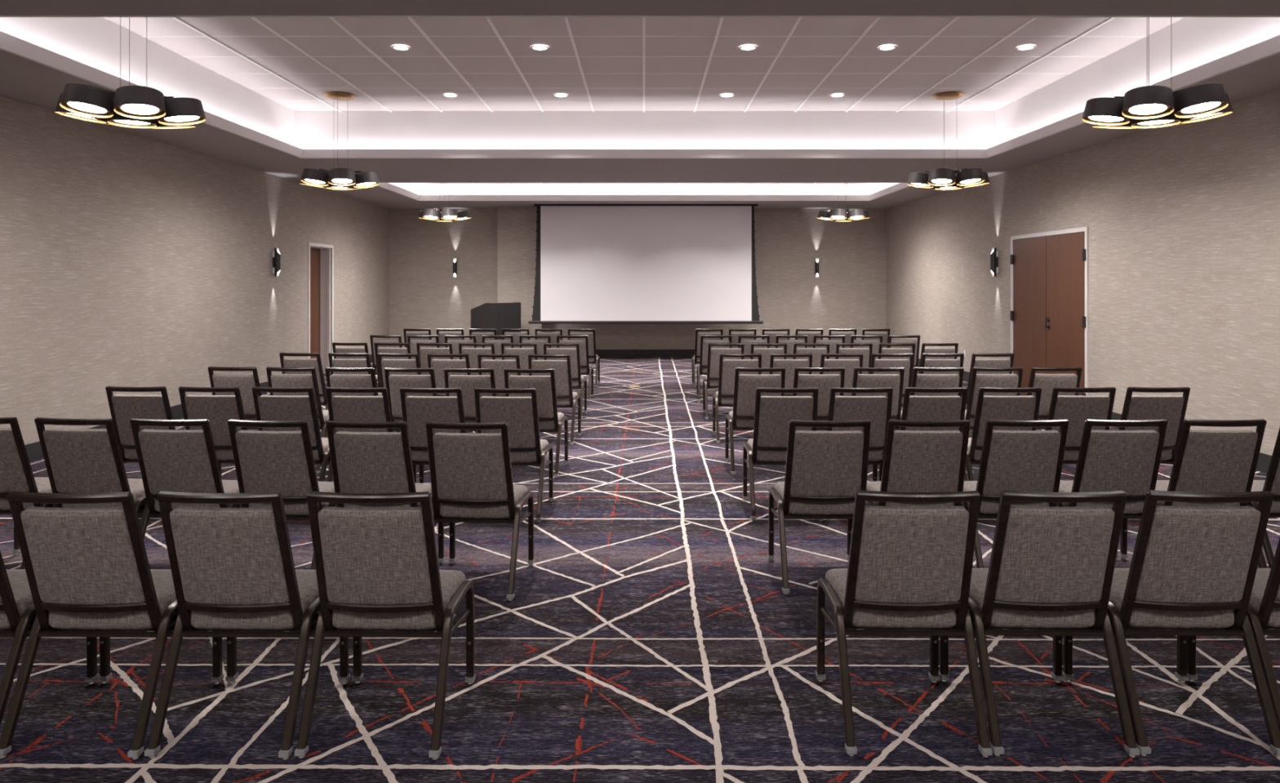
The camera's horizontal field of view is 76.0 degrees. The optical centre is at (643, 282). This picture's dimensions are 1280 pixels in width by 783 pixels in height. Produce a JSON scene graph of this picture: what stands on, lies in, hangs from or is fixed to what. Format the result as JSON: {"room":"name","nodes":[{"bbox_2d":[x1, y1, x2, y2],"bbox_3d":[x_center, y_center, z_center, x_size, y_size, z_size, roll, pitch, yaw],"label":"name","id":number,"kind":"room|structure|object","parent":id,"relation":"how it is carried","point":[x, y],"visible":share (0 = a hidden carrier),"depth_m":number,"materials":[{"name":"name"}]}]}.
{"room":"event hall","nodes":[
{"label":"event hall","id":0,"kind":"room"},
{"bbox_2d":[0,95,389,444],"bbox_3d":[-5.449,0.000,7.070,0.250,3.100,20.640,0,0,0],"label":"wall","id":1,"kind":"structure","parent":0,"point":[127,260],"depth_m":8.79,"materials":[{"name":"beige paint"}]},
{"bbox_2d":[24,354,372,462],"bbox_3d":[-5.318,1.472,7.070,0.012,0.155,20.140,0,0,0],"label":"baseboard","id":2,"kind":"structure","parent":1,"relation":"attached to","point":[33,450],"depth_m":7.23,"materials":[{"name":"grey rubber"}]},
{"bbox_2d":[307,242,333,373],"bbox_3d":[-5.434,0.455,13.505,0.249,2.190,1.030,0,0,0],"label":"door","id":3,"kind":"structure","parent":1,"relation":"in","point":[318,257],"depth_m":13.93,"materials":[{"name":"brown wood"}]},
{"bbox_2d":[497,206,543,339],"bbox_3d":[-2.542,0.000,16.945,0.904,3.100,0.390,0,0,0],"label":"wall","id":4,"kind":"structure","parent":0,"point":[516,225],"depth_m":16.75,"materials":[{"name":"beige paint"}]},
{"bbox_2d":[389,208,886,349],"bbox_3d":[-0.129,0.000,17.265,10.390,3.100,0.250,0,0,0],"label":"wall","id":5,"kind":"structure","parent":0,"point":[849,291],"depth_m":17.14,"materials":[{"name":"beige paint"}]},
{"bbox_2d":[595,349,694,356],"bbox_3d":[-0.129,1.472,17.134,10.390,0.155,0.012,0,0,0],"label":"baseboard","id":6,"kind":"structure","parent":5,"relation":"attached to","point":[601,353],"depth_m":17.13,"materials":[{"name":"grey rubber"}]},
{"bbox_2d":[0,356,1279,782],"bbox_3d":[-0.129,1.599,7.070,10.790,0.103,20.540,0,0,0],"label":"floor","id":7,"kind":"structure","parent":0,"point":[651,634],"depth_m":3.17,"materials":[{"name":"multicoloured carpet"}]},
{"bbox_2d":[0,417,53,568],"bbox_3d":[-3.366,1.115,4.403,0.471,0.866,0.545,0,0,4],"label":"banquet chair","id":8,"kind":"object","parent":7,"relation":"on","point":[16,474],"visible":0.4,"depth_m":4.22,"materials":[{"name":"grey fabric"}]},
{"bbox_2d":[0,551,98,725],"bbox_3d":[-2.355,1.115,2.914,0.471,0.866,0.545,0,0,1],"label":"banquet chair","id":9,"kind":"object","parent":7,"relation":"on","point":[18,614],"visible":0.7,"depth_m":2.81,"materials":[{"name":"grey fabric"}]},
{"bbox_2d":[34,417,146,517],"bbox_3d":[-2.859,1.115,4.372,0.471,0.866,0.545,0,0,4],"label":"banquet chair","id":10,"kind":"object","parent":7,"relation":"on","point":[77,460],"visible":0.57,"depth_m":4.17,"materials":[{"name":"grey fabric"}]},
{"bbox_2d":[0,491,223,759],"bbox_3d":[-1.869,1.115,2.914,0.471,0.866,0.545,0,0,1],"label":"banquet chair","id":11,"kind":"object","parent":7,"relation":"on","point":[89,573],"visible":0.9,"depth_m":2.73,"materials":[{"name":"grey fabric"}]},
{"bbox_2d":[105,386,175,462],"bbox_3d":[-3.331,1.115,5.630,0.471,0.866,0.545,0,0,3],"label":"banquet chair","id":12,"kind":"object","parent":7,"relation":"on","point":[123,408],"visible":0.37,"depth_m":5.41,"materials":[{"name":"grey fabric"}]},
{"bbox_2d":[129,417,240,539],"bbox_3d":[-2.358,1.115,4.342,0.471,0.866,0.545,0,0,4],"label":"banquet chair","id":13,"kind":"object","parent":7,"relation":"on","point":[169,460],"visible":0.52,"depth_m":4.14,"materials":[{"name":"grey fabric"}]},
{"bbox_2d":[178,386,247,475],"bbox_3d":[-2.840,1.115,5.613,0.471,0.866,0.545,0,0,3],"label":"banquet chair","id":14,"kind":"object","parent":7,"relation":"on","point":[218,410],"visible":0.38,"depth_m":5.39,"materials":[{"name":"grey fabric"}]},
{"bbox_2d":[208,366,262,429],"bbox_3d":[-3.330,1.115,6.898,0.471,0.866,0.545,0,0,3],"label":"banquet chair","id":15,"kind":"object","parent":7,"relation":"on","point":[245,382],"visible":0.25,"depth_m":6.67,"materials":[{"name":"grey fabric"}]},
{"bbox_2d":[144,491,350,760],"bbox_3d":[-1.380,1.115,2.914,0.471,0.866,0.545,0,0,1],"label":"banquet chair","id":16,"kind":"object","parent":7,"relation":"on","point":[234,574],"visible":0.91,"depth_m":2.73,"materials":[{"name":"grey fabric"}]},
{"bbox_2d":[227,419,336,569],"bbox_3d":[-1.854,1.115,4.312,0.471,0.866,0.545,0,0,4],"label":"banquet chair","id":17,"kind":"object","parent":7,"relation":"on","point":[265,461],"visible":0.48,"depth_m":4.11,"materials":[{"name":"grey fabric"}]},
{"bbox_2d":[252,386,330,481],"bbox_3d":[-2.351,1.115,5.597,0.471,0.866,0.545,0,0,3],"label":"banquet chair","id":18,"kind":"object","parent":7,"relation":"on","point":[267,407],"visible":0.33,"depth_m":5.38,"materials":[{"name":"grey fabric"}]},
{"bbox_2d":[266,366,328,475],"bbox_3d":[-2.843,1.115,6.869,0.471,0.866,0.545,0,0,3],"label":"banquet chair","id":19,"kind":"object","parent":7,"relation":"on","point":[274,380],"visible":0.38,"depth_m":6.64,"materials":[{"name":"grey fabric"}]},
{"bbox_2d":[279,352,328,436],"bbox_3d":[-3.339,1.115,8.227,0.471,0.866,0.545,0,0,4],"label":"banquet chair","id":20,"kind":"object","parent":7,"relation":"on","point":[316,363],"visible":0.3,"depth_m":8.00,"materials":[{"name":"grey fabric"}]},
{"bbox_2d":[325,352,382,437],"bbox_3d":[-2.850,1.115,8.192,0.471,0.866,0.545,0,0,4],"label":"banquet chair","id":21,"kind":"object","parent":7,"relation":"on","point":[335,362],"visible":0.17,"depth_m":7.95,"materials":[{"name":"fabric"}]},
{"bbox_2d":[332,342,377,382],"bbox_3d":[-3.342,1.115,9.573,0.471,0.866,0.545,0,0,2],"label":"banquet chair","id":22,"kind":"object","parent":7,"relation":"on","point":[339,350],"visible":0.16,"depth_m":9.33,"materials":[{"name":"fabric"}]},
{"bbox_2d":[320,367,400,471],"bbox_3d":[-2.353,1.115,6.840,0.471,0.866,0.545,0,0,4],"label":"banquet chair","id":23,"kind":"object","parent":7,"relation":"on","point":[335,380],"visible":0.14,"depth_m":6.60,"materials":[{"name":"grey fabric"}]},
{"bbox_2d":[325,386,416,483],"bbox_3d":[-1.863,1.115,5.581,0.471,0.866,0.545,0,0,3],"label":"banquet chair","id":24,"kind":"object","parent":7,"relation":"on","point":[340,408],"visible":0.26,"depth_m":5.35,"materials":[{"name":"grey fabric"}]},
{"bbox_2d":[294,491,475,760],"bbox_3d":[-0.894,1.115,2.914,0.471,0.866,0.545,0,0,1],"label":"banquet chair","id":25,"kind":"object","parent":7,"relation":"on","point":[379,575],"visible":1,"depth_m":2.73,"materials":[{"name":"grey fabric"}]},
{"bbox_2d":[325,420,444,564],"bbox_3d":[-1.354,1.115,4.282,0.471,0.866,0.545,0,0,4],"label":"banquet chair","id":26,"kind":"object","parent":7,"relation":"on","point":[362,462],"visible":0.53,"depth_m":4.08,"materials":[{"name":"grey fabric"}]},
{"bbox_2d":[369,334,402,374],"bbox_3d":[-3.361,1.115,10.913,0.471,0.866,0.545,0,0,1],"label":"banquet chair","id":27,"kind":"object","parent":7,"relation":"on","point":[371,336],"visible":0.2,"depth_m":10.68,"materials":[{"name":"fabric"}]},
{"bbox_2d":[373,342,411,387],"bbox_3d":[-2.856,1.115,9.560,0.471,0.866,0.545,0,0,3],"label":"banquet chair","id":28,"kind":"object","parent":7,"relation":"on","point":[380,350],"visible":0.2,"depth_m":9.32,"materials":[{"name":"fabric"}]},
{"bbox_2d":[377,353,421,431],"bbox_3d":[-2.359,1.115,8.159,0.471,0.866,0.545,0,0,4],"label":"banquet chair","id":29,"kind":"object","parent":7,"relation":"on","point":[393,363],"visible":0.17,"depth_m":7.92,"materials":[{"name":"fabric"}]},
{"bbox_2d":[384,367,437,431],"bbox_3d":[-1.867,1.115,6.811,0.471,0.866,0.545,0,0,4],"label":"banquet chair","id":30,"kind":"object","parent":7,"relation":"on","point":[394,383],"visible":0.31,"depth_m":6.58,"materials":[{"name":"grey fabric"}]},
{"bbox_2d":[400,386,466,483],"bbox_3d":[-1.374,1.115,5.565,0.471,0.866,0.545,0,0,3],"label":"banquet chair","id":31,"kind":"object","parent":7,"relation":"on","point":[416,411],"visible":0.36,"depth_m":5.35,"materials":[{"name":"grey fabric"}]},
{"bbox_2d":[416,342,453,374],"bbox_3d":[-2.373,1.115,9.546,0.471,0.866,0.545,0,0,2],"label":"banquet chair","id":32,"kind":"object","parent":7,"relation":"on","point":[422,352],"visible":0.17,"depth_m":9.31,"materials":[{"name":"fabric"}]},
{"bbox_2d":[426,353,472,433],"bbox_3d":[-1.870,1.115,8.125,0.471,0.866,0.545,0,0,4],"label":"banquet chair","id":33,"kind":"object","parent":7,"relation":"on","point":[438,365],"visible":0.16,"depth_m":7.89,"materials":[{"name":"grey fabric"}]},
{"bbox_2d":[444,368,496,431],"bbox_3d":[-1.382,1.115,6.782,0.471,0.866,0.545,0,0,4],"label":"banquet chair","id":34,"kind":"object","parent":7,"relation":"on","point":[467,384],"visible":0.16,"depth_m":6.55,"materials":[{"name":"grey fabric"}]},
{"bbox_2d":[458,342,495,375],"bbox_3d":[-1.893,1.115,9.533,0.471,0.866,0.545,0,0,2],"label":"banquet chair","id":35,"kind":"object","parent":7,"relation":"on","point":[473,353],"visible":0.23,"depth_m":9.30,"materials":[{"name":"fabric"}]},
{"bbox_2d":[426,421,534,600],"bbox_3d":[-0.854,1.115,4.253,0.471,0.866,0.545,0,0,4],"label":"banquet chair","id":36,"kind":"object","parent":7,"relation":"on","point":[471,476],"visible":0.93,"depth_m":4.07,"materials":[{"name":"grey fabric"}]},
{"bbox_2d":[471,302,520,339],"bbox_3d":[-2.890,0.968,16.000,0.644,1.165,0.764,0,0,40],"label":"lectern","id":37,"kind":"object","parent":7,"relation":"on","point":[498,316],"visible":0.38,"depth_m":15.74,"materials":[{"name":"black wood"}]},
{"bbox_2d":[475,353,520,433],"bbox_3d":[-1.378,1.115,8.092,0.471,0.866,0.545,0,0,4],"label":"banquet chair","id":38,"kind":"object","parent":7,"relation":"on","point":[499,366],"visible":0.16,"depth_m":7.86,"materials":[{"name":"grey fabric"}]},
{"bbox_2d":[481,334,514,359],"bbox_3d":[-1.899,1.115,10.896,0.471,0.866,0.545,0,0,2],"label":"banquet chair","id":39,"kind":"object","parent":7,"relation":"on","point":[497,343],"visible":0.14,"depth_m":10.66,"materials":[{"name":"fabric"}]},
{"bbox_2d":[474,387,553,522],"bbox_3d":[-0.887,1.115,5.549,0.471,0.866,0.545,0,0,3],"label":"banquet chair","id":40,"kind":"object","parent":7,"relation":"on","point":[526,447],"visible":0.66,"depth_m":5.35,"materials":[{"name":"grey fabric"}]},
{"bbox_2d":[501,342,537,375],"bbox_3d":[-1.408,1.115,9.520,0.471,0.866,0.545,0,0,2],"label":"banquet chair","id":41,"kind":"object","parent":7,"relation":"on","point":[523,353],"visible":0.19,"depth_m":9.28,"materials":[{"name":"fabric"}]},
{"bbox_2d":[519,334,551,359],"bbox_3d":[-1.412,1.115,10.890,0.471,0.866,0.545,0,0,2],"label":"banquet chair","id":42,"kind":"object","parent":7,"relation":"on","point":[540,343],"visible":0.12,"depth_m":10.65,"materials":[{"name":"fabric"}]},
{"bbox_2d":[503,368,568,478],"bbox_3d":[-0.897,1.115,6.754,0.471,0.866,0.545,0,0,4],"label":"banquet chair","id":43,"kind":"object","parent":7,"relation":"on","point":[550,420],"visible":0.52,"depth_m":6.55,"materials":[{"name":"grey fabric"}]},
{"bbox_2d":[528,354,581,445],"bbox_3d":[-0.889,1.115,8.059,0.471,0.866,0.545,0,0,4],"label":"banquet chair","id":44,"kind":"object","parent":7,"relation":"on","point":[566,397],"visible":0.52,"depth_m":7.85,"materials":[{"name":"grey fabric"}]},
{"bbox_2d":[543,342,586,419],"bbox_3d":[-0.924,1.115,9.507,0.471,0.866,0.545,0,0,3],"label":"banquet chair","id":45,"kind":"object","parent":7,"relation":"on","point":[578,380],"visible":0.49,"depth_m":9.29,"materials":[{"name":"grey fabric"}]},
{"bbox_2d":[556,335,593,402],"bbox_3d":[-0.926,1.115,10.884,0.471,0.866,0.545,0,0,1],"label":"banquet chair","id":46,"kind":"object","parent":7,"relation":"on","point":[586,368],"visible":0.55,"depth_m":10.69,"materials":[{"name":"fabric"}]},
{"bbox_2d":[568,328,599,387],"bbox_3d":[-0.920,1.115,12.374,0.471,0.866,0.545,0,0,1],"label":"banquet chair","id":47,"kind":"object","parent":7,"relation":"on","point":[593,358],"visible":0.45,"depth_m":12.17,"materials":[{"name":"fabric"}]},
{"bbox_2d":[691,328,723,387],"bbox_3d":[0.968,1.115,12.355,0.471,0.866,0.545,0,0,1],"label":"banquet chair","id":48,"kind":"object","parent":7,"relation":"on","point":[695,359],"visible":0.5,"depth_m":12.14,"materials":[{"name":"fabric"}]},
{"bbox_2d":[696,334,731,401],"bbox_3d":[0.945,1.115,10.899,0.471,0.866,0.545,0,0,1],"label":"banquet chair","id":49,"kind":"object","parent":7,"relation":"on","point":[701,369],"visible":0.53,"depth_m":10.70,"materials":[{"name":"fabric"}]},
{"bbox_2d":[702,342,743,419],"bbox_3d":[0.932,1.115,9.507,0.471,0.866,0.545,0,0,1],"label":"banquet chair","id":50,"kind":"object","parent":7,"relation":"on","point":[711,380],"visible":0.46,"depth_m":9.30,"materials":[{"name":"grey fabric"}]},
{"bbox_2d":[711,353,761,444],"bbox_3d":[0.933,1.115,8.122,0.471,0.866,0.545,0,0,0],"label":"banquet chair","id":51,"kind":"object","parent":7,"relation":"on","point":[724,397],"visible":0.51,"depth_m":7.92,"materials":[{"name":"grey fabric"}]},
{"bbox_2d":[737,334,769,359],"bbox_3d":[1.436,1.115,10.899,0.471,0.866,0.545,0,0,1],"label":"banquet chair","id":52,"kind":"object","parent":7,"relation":"on","point":[747,343],"visible":0.19,"depth_m":10.66,"materials":[{"name":"fabric"}]},
{"bbox_2d":[724,367,786,475],"bbox_3d":[0.936,1.115,6.836,0.471,0.866,0.545,0,0,0],"label":"banquet chair","id":53,"kind":"object","parent":7,"relation":"on","point":[742,415],"visible":0.59,"depth_m":6.63,"materials":[{"name":"grey fabric"}]},
{"bbox_2d":[750,342,786,374],"bbox_3d":[1.418,1.115,9.507,0.471,0.866,0.545,0,0,1],"label":"banquet chair","id":54,"kind":"object","parent":7,"relation":"on","point":[766,353],"visible":0.16,"depth_m":9.27,"materials":[{"name":"fabric"}]},
{"bbox_2d":[742,386,823,521],"bbox_3d":[0.934,1.115,5.571,0.471,0.866,0.545,0,0,1],"label":"banquet chair","id":55,"kind":"object","parent":7,"relation":"on","point":[773,415],"visible":0.67,"depth_m":5.37,"materials":[{"name":"grey fabric"}]},
{"bbox_2d":[768,353,812,395],"bbox_3d":[1.422,1.115,8.131,0.471,0.866,0.545,0,0,0],"label":"banquet chair","id":56,"kind":"object","parent":7,"relation":"on","point":[789,365],"visible":0.16,"depth_m":7.90,"materials":[{"name":"grey fabric"}]},
{"bbox_2d":[792,342,830,374],"bbox_3d":[1.903,1.115,9.507,0.471,0.866,0.545,0,0,1],"label":"banquet chair","id":57,"kind":"object","parent":7,"relation":"on","point":[816,353],"visible":0.15,"depth_m":9.27,"materials":[{"name":"fabric"}]},
{"bbox_2d":[792,367,844,430],"bbox_3d":[1.417,1.115,6.844,0.471,0.866,0.545,0,0,0],"label":"banquet chair","id":58,"kind":"object","parent":7,"relation":"on","point":[824,383],"visible":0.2,"depth_m":6.62,"materials":[{"name":"grey fabric"}]},
{"bbox_2d":[768,419,871,595],"bbox_3d":[0.926,1.115,4.314,0.471,0.866,0.545,0,0,0],"label":"banquet chair","id":59,"kind":"object","parent":7,"relation":"on","point":[824,470],"visible":0.84,"depth_m":4.13,"materials":[{"name":"grey fabric"}]},
{"bbox_2d":[813,334,844,359],"bbox_3d":[2.416,1.115,10.899,0.471,0.866,0.545,0,0,1],"label":"banquet chair","id":60,"kind":"object","parent":7,"relation":"on","point":[833,343],"visible":0.14,"depth_m":10.66,"materials":[{"name":"fabric"}]},
{"bbox_2d":[817,353,863,431],"bbox_3d":[1.911,1.115,8.141,0.471,0.866,0.545,0,0,0],"label":"banquet chair","id":61,"kind":"object","parent":7,"relation":"on","point":[849,365],"visible":0.17,"depth_m":7.91,"materials":[{"name":"grey fabric"}]},
{"bbox_2d":[835,342,872,373],"bbox_3d":[2.386,1.115,9.507,0.471,0.866,0.545,0,0,1],"label":"banquet chair","id":62,"kind":"object","parent":7,"relation":"on","point":[867,353],"visible":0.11,"depth_m":9.27,"materials":[{"name":"fabric"}]},
{"bbox_2d":[826,386,893,520],"bbox_3d":[1.420,1.115,5.577,0.471,0.866,0.545,0,0,0],"label":"banquet chair","id":63,"kind":"object","parent":7,"relation":"on","point":[877,409],"visible":0.35,"depth_m":5.36,"materials":[{"name":"grey fabric"}]},
{"bbox_2d":[851,367,904,430],"bbox_3d":[1.900,1.115,6.852,0.471,0.866,0.545,0,0,0],"label":"banquet chair","id":64,"kind":"object","parent":7,"relation":"on","point":[895,381],"visible":0.29,"depth_m":6.62,"materials":[{"name":"grey fabric"}]},
{"bbox_2d":[869,353,913,406],"bbox_3d":[2.402,1.115,8.151,0.471,0.866,0.545,0,0,0],"label":"banquet chair","id":65,"kind":"object","parent":7,"relation":"on","point":[907,364],"visible":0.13,"depth_m":7.92,"materials":[{"name":"fabric"}]},
{"bbox_2d":[877,342,915,384],"bbox_3d":[2.871,1.115,9.507,0.471,0.866,0.545,0,0,1],"label":"banquet chair","id":66,"kind":"object","parent":7,"relation":"on","point":[882,350],"visible":0.2,"depth_m":9.27,"materials":[{"name":"fabric"}]},
{"bbox_2d":[887,334,919,373],"bbox_3d":[3.395,1.115,10.899,0.471,0.866,0.545,0,0,1],"label":"banquet chair","id":67,"kind":"object","parent":7,"relation":"on","point":[890,340],"visible":0.24,"depth_m":10.66,"materials":[{"name":"fabric"}]},
{"bbox_2d":[815,489,992,758],"bbox_3d":[0.901,1.115,2.927,0.471,0.866,0.545,0,0,1],"label":"banquet chair","id":68,"kind":"object","parent":7,"relation":"on","point":[908,571],"visible":1,"depth_m":2.75,"materials":[{"name":"grey fabric"}]},
{"bbox_2d":[866,419,973,568],"bbox_3d":[1.422,1.115,4.319,0.471,0.866,0.545,0,0,1],"label":"banquet chair","id":69,"kind":"object","parent":7,"relation":"on","point":[914,461],"visible":0.53,"depth_m":4.11,"materials":[{"name":"grey fabric"}]},
{"bbox_2d":[879,386,967,480],"bbox_3d":[1.907,1.115,5.583,0.471,0.866,0.545,0,0,0],"label":"banquet chair","id":70,"kind":"object","parent":7,"relation":"on","point":[914,407],"visible":0.22,"depth_m":5.36,"materials":[{"name":"grey fabric"}]},
{"bbox_2d":[900,367,967,475],"bbox_3d":[2.382,1.115,6.860,0.471,0.866,0.545,0,0,0],"label":"banquet chair","id":71,"kind":"object","parent":7,"relation":"on","point":[918,380],"visible":0.19,"depth_m":6.62,"materials":[{"name":"grey fabric"}]},
{"bbox_2d":[918,342,958,373],"bbox_3d":[3.355,1.115,9.507,0.471,0.866,0.545,0,0,1],"label":"banquet chair","id":72,"kind":"object","parent":7,"relation":"on","point":[924,350],"visible":0.21,"depth_m":9.27,"materials":[{"name":"fabric"}]},
{"bbox_2d":[920,353,964,374],"bbox_3d":[2.890,1.115,8.160,0.471,0.866,0.545,0,0,0],"label":"banquet chair","id":73,"kind":"object","parent":7,"relation":"on","point":[925,362],"visible":0.19,"depth_m":7.92,"materials":[{"name":"fabric"}]},
{"bbox_2d":[965,353,1014,437],"bbox_3d":[3.382,1.115,8.170,0.471,0.866,0.545,0,0,0],"label":"banquet chair","id":74,"kind":"object","parent":7,"relation":"on","point":[975,362],"visible":0.17,"depth_m":7.93,"materials":[{"name":"fabric"}]},
{"bbox_2d":[964,366,1023,473],"bbox_3d":[2.864,1.115,6.868,0.471,0.866,0.545,0,0,0],"label":"banquet chair","id":75,"kind":"object","parent":7,"relation":"on","point":[978,380],"visible":0.29,"depth_m":6.64,"materials":[{"name":"grey fabric"}]},
{"bbox_2d":[965,386,1041,520],"bbox_3d":[2.392,1.115,5.588,0.471,0.866,0.545,0,0,0],"label":"banquet chair","id":76,"kind":"object","parent":7,"relation":"on","point":[988,407],"visible":0.41,"depth_m":5.37,"materials":[{"name":"grey fabric"}]},
{"bbox_2d":[962,419,1068,568],"bbox_3d":[1.913,1.115,4.323,0.471,0.866,0.545,0,0,0],"label":"banquet chair","id":77,"kind":"object","parent":7,"relation":"on","point":[1022,460],"visible":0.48,"depth_m":4.12,"materials":[{"name":"grey fabric"}]},
{"bbox_2d":[938,489,1139,758],"bbox_3d":[1.380,1.115,2.927,0.471,0.866,0.545,0,0,1],"label":"banquet chair","id":78,"kind":"object","parent":7,"relation":"on","point":[1050,571],"visible":0.95,"depth_m":2.74,"materials":[{"name":"grey fabric"}]},
{"bbox_2d":[1026,366,1082,429],"bbox_3d":[3.345,1.115,6.876,0.471,0.866,0.545,0,0,0],"label":"banquet chair","id":79,"kind":"object","parent":7,"relation":"on","point":[1046,382],"visible":0.29,"depth_m":6.65,"materials":[{"name":"grey fabric"}]},
{"bbox_2d":[1045,386,1115,466],"bbox_3d":[2.880,1.115,5.594,0.471,0.866,0.545,0,0,0],"label":"banquet chair","id":80,"kind":"object","parent":7,"relation":"on","point":[1076,410],"visible":0.34,"depth_m":5.37,"materials":[{"name":"grey fabric"}]},
{"bbox_2d":[1057,418,1168,559],"bbox_3d":[2.407,1.115,4.328,0.471,0.866,0.545,0,0,0],"label":"banquet chair","id":81,"kind":"object","parent":7,"relation":"on","point":[1128,461],"visible":0.49,"depth_m":4.13,"materials":[{"name":"grey fabric"}]},
{"bbox_2d":[1118,386,1190,464],"bbox_3d":[3.368,1.115,5.600,0.471,0.866,0.545,0,0,0],"label":"banquet chair","id":82,"kind":"object","parent":7,"relation":"on","point":[1171,408],"visible":0.37,"depth_m":5.38,"materials":[{"name":"grey fabric"}]},
{"bbox_2d":[1062,489,1279,758],"bbox_3d":[1.861,1.115,2.927,0.471,0.866,0.545,0,0,1],"label":"banquet chair","id":83,"kind":"object","parent":7,"relation":"on","point":[1192,569],"visible":0.88,"depth_m":2.75,"materials":[{"name":"grey fabric"}]},
{"bbox_2d":[1119,418,1267,568],"bbox_3d":[2.903,1.115,4.333,0.471,0.866,0.545,0,0,0],"label":"banquet chair","id":84,"kind":"object","parent":7,"relation":"on","point":[1205,460],"visible":0.51,"depth_m":4.13,"materials":[{"name":"grey fabric"}]},
{"bbox_2d":[1186,537,1279,730],"bbox_3d":[2.339,1.115,2.927,0.471,0.866,0.545,0,0,1],"label":"banquet chair","id":85,"kind":"object","parent":7,"relation":"on","point":[1263,613],"visible":0.62,"depth_m":2.82,"materials":[{"name":"brown paint"}]},
{"bbox_2d":[1248,427,1279,568],"bbox_3d":[3.397,1.115,4.337,0.471,0.866,0.545,0,0,0],"label":"banquet chair","id":86,"kind":"object","parent":7,"relation":"on","point":[1272,482],"visible":0.34,"depth_m":4.18,"materials":[{"name":"brown paint"}]},
{"bbox_2d":[0,0,1279,208],"bbox_3d":[-0.129,-1.870,7.070,10.890,0.640,20.640,0,0,0],"label":"ceiling","id":87,"kind":"structure","parent":0,"point":[628,82],"depth_m":8.42,"materials":[{"name":"paint"}]},
{"bbox_2d":[54,17,206,128],"bbox_3d":[-3.509,-1.627,5.620,0.926,1.081,0.842,0,0,-10],"label":"chandelier","id":88,"kind":"object","parent":87,"relation":"hanging from","point":[135,106],"visible":1,"depth_m":5.43,"materials":[{"name":"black metal"}]},
{"bbox_2d":[67,102,106,112],"bbox_3d":[-3.617,-1.142,5.324,0.211,0.033,0.210,0,0,-10],"label":"diffuser","id":89,"kind":"object","parent":88,"relation":"attached to","point":[75,107],"depth_m":5.33,"materials":[{"name":"white"}]},
{"bbox_2d":[120,103,159,114],"bbox_3d":[-3.307,-1.142,5.379,0.211,0.033,0.210,0,0,-10],"label":"diffuser","id":90,"kind":"object","parent":88,"relation":"attached to","point":[131,108],"depth_m":5.38,"materials":[{"name":"white"}]},
{"bbox_2d":[299,91,379,190],"bbox_3d":[-3.509,-1.627,9.450,0.926,1.081,0.842,0,0,5],"label":"pendant light","id":91,"kind":"object","parent":87,"relation":"hanging from","point":[340,178],"visible":1,"depth_m":9.28,"materials":[{"name":"metal"}]},
{"bbox_2d":[417,182,471,221],"bbox_3d":[-3.509,-1.472,14.420,0.926,0.771,0.842,0,0,0],"label":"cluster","id":92,"kind":"object","parent":87,"relation":"hanging from","point":[450,214],"visible":0.91,"depth_m":14.22,"materials":[{"name":"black metal"}]},
{"bbox_2d":[0,14,1279,158],"bbox_3d":[0.005,-1.603,7.475,8.550,0.110,5.460,0,0,0],"label":"trim","id":93,"kind":"structure","parent":87,"relation":"attached to","point":[11,44],"depth_m":8.66,"materials":[{"name":"paint"}]},
{"bbox_2d":[376,182,910,200],"bbox_3d":[0.005,-1.603,14.080,8.550,0.110,2.830,0,0,0],"label":"trim","id":94,"kind":"structure","parent":87,"relation":"attached to","point":[387,185],"depth_m":15.46,"materials":[{"name":"paint"}]},
{"bbox_2d":[528,204,763,324],"bbox_3d":[0.035,-0.368,16.160,4.617,2.362,0.100,0,0,0],"label":"projection screen","id":95,"kind":"object","parent":87,"relation":"hanging from","point":[596,264],"visible":1,"depth_m":16.16,"materials":[{"name":"white fabric"}]},
{"bbox_2d":[817,208,870,221],"bbox_3d":[3.509,-1.472,14.420,0.926,0.771,0.842,0,0,0],"label":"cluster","id":96,"kind":"object","parent":87,"relation":"hanging from","point":[837,214],"visible":0.92,"depth_m":14.19,"materials":[{"name":"metal"}]},
{"bbox_2d":[906,91,990,190],"bbox_3d":[3.509,-1.627,9.450,0.842,1.081,0.926,0,0,-27],"label":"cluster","id":97,"kind":"object","parent":87,"relation":"hanging from","point":[941,179],"visible":1,"depth_m":9.30,"materials":[{"name":"metal"}]},
{"bbox_2d":[1081,17,1233,128],"bbox_3d":[3.509,-1.627,5.620,0.842,1.081,0.926,0,0,40],"label":"chandelier","id":98,"kind":"object","parent":87,"relation":"hanging from","point":[1153,106],"visible":1,"depth_m":5.43,"materials":[{"name":"metal"}]},
{"bbox_2d":[1128,103,1166,114],"bbox_3d":[3.307,-1.142,5.379,0.212,0.033,0.209,0,0,40],"label":"diffuser","id":99,"kind":"object","parent":98,"relation":"attached to","point":[1151,108],"depth_m":5.38,"materials":[{"name":"white"}]},
{"bbox_2d":[1181,102,1220,112],"bbox_3d":[3.617,-1.142,5.324,0.210,0.033,0.211,0,0,40],"label":"diffuser","id":100,"kind":"object","parent":98,"relation":"attached to","point":[1215,106],"depth_m":5.33,"materials":[{"name":"white"}]},
{"bbox_2d":[886,88,1279,455],"bbox_3d":[5.191,0.000,7.070,0.250,3.100,20.640,0,0,0],"label":"wall","id":101,"kind":"structure","parent":0,"point":[1182,220],"depth_m":8.26,"materials":[{"name":"beige paint"}]},
{"bbox_2d":[1010,226,1088,395],"bbox_3d":[5.155,0.455,10.315,0.281,2.190,1.950,0,0,0],"label":"door","id":102,"kind":"structure","parent":101,"relation":"in","point":[1049,274],"depth_m":10.21,"materials":[{"name":"brown wood"}]},
{"bbox_2d":[918,358,1271,473],"bbox_3d":[5.060,1.472,7.070,0.012,0.155,20.140,0,0,0],"label":"baseboard","id":103,"kind":"structure","parent":101,"relation":"attached to","point":[1264,460],"depth_m":6.72,"materials":[{"name":"grey rubber"}]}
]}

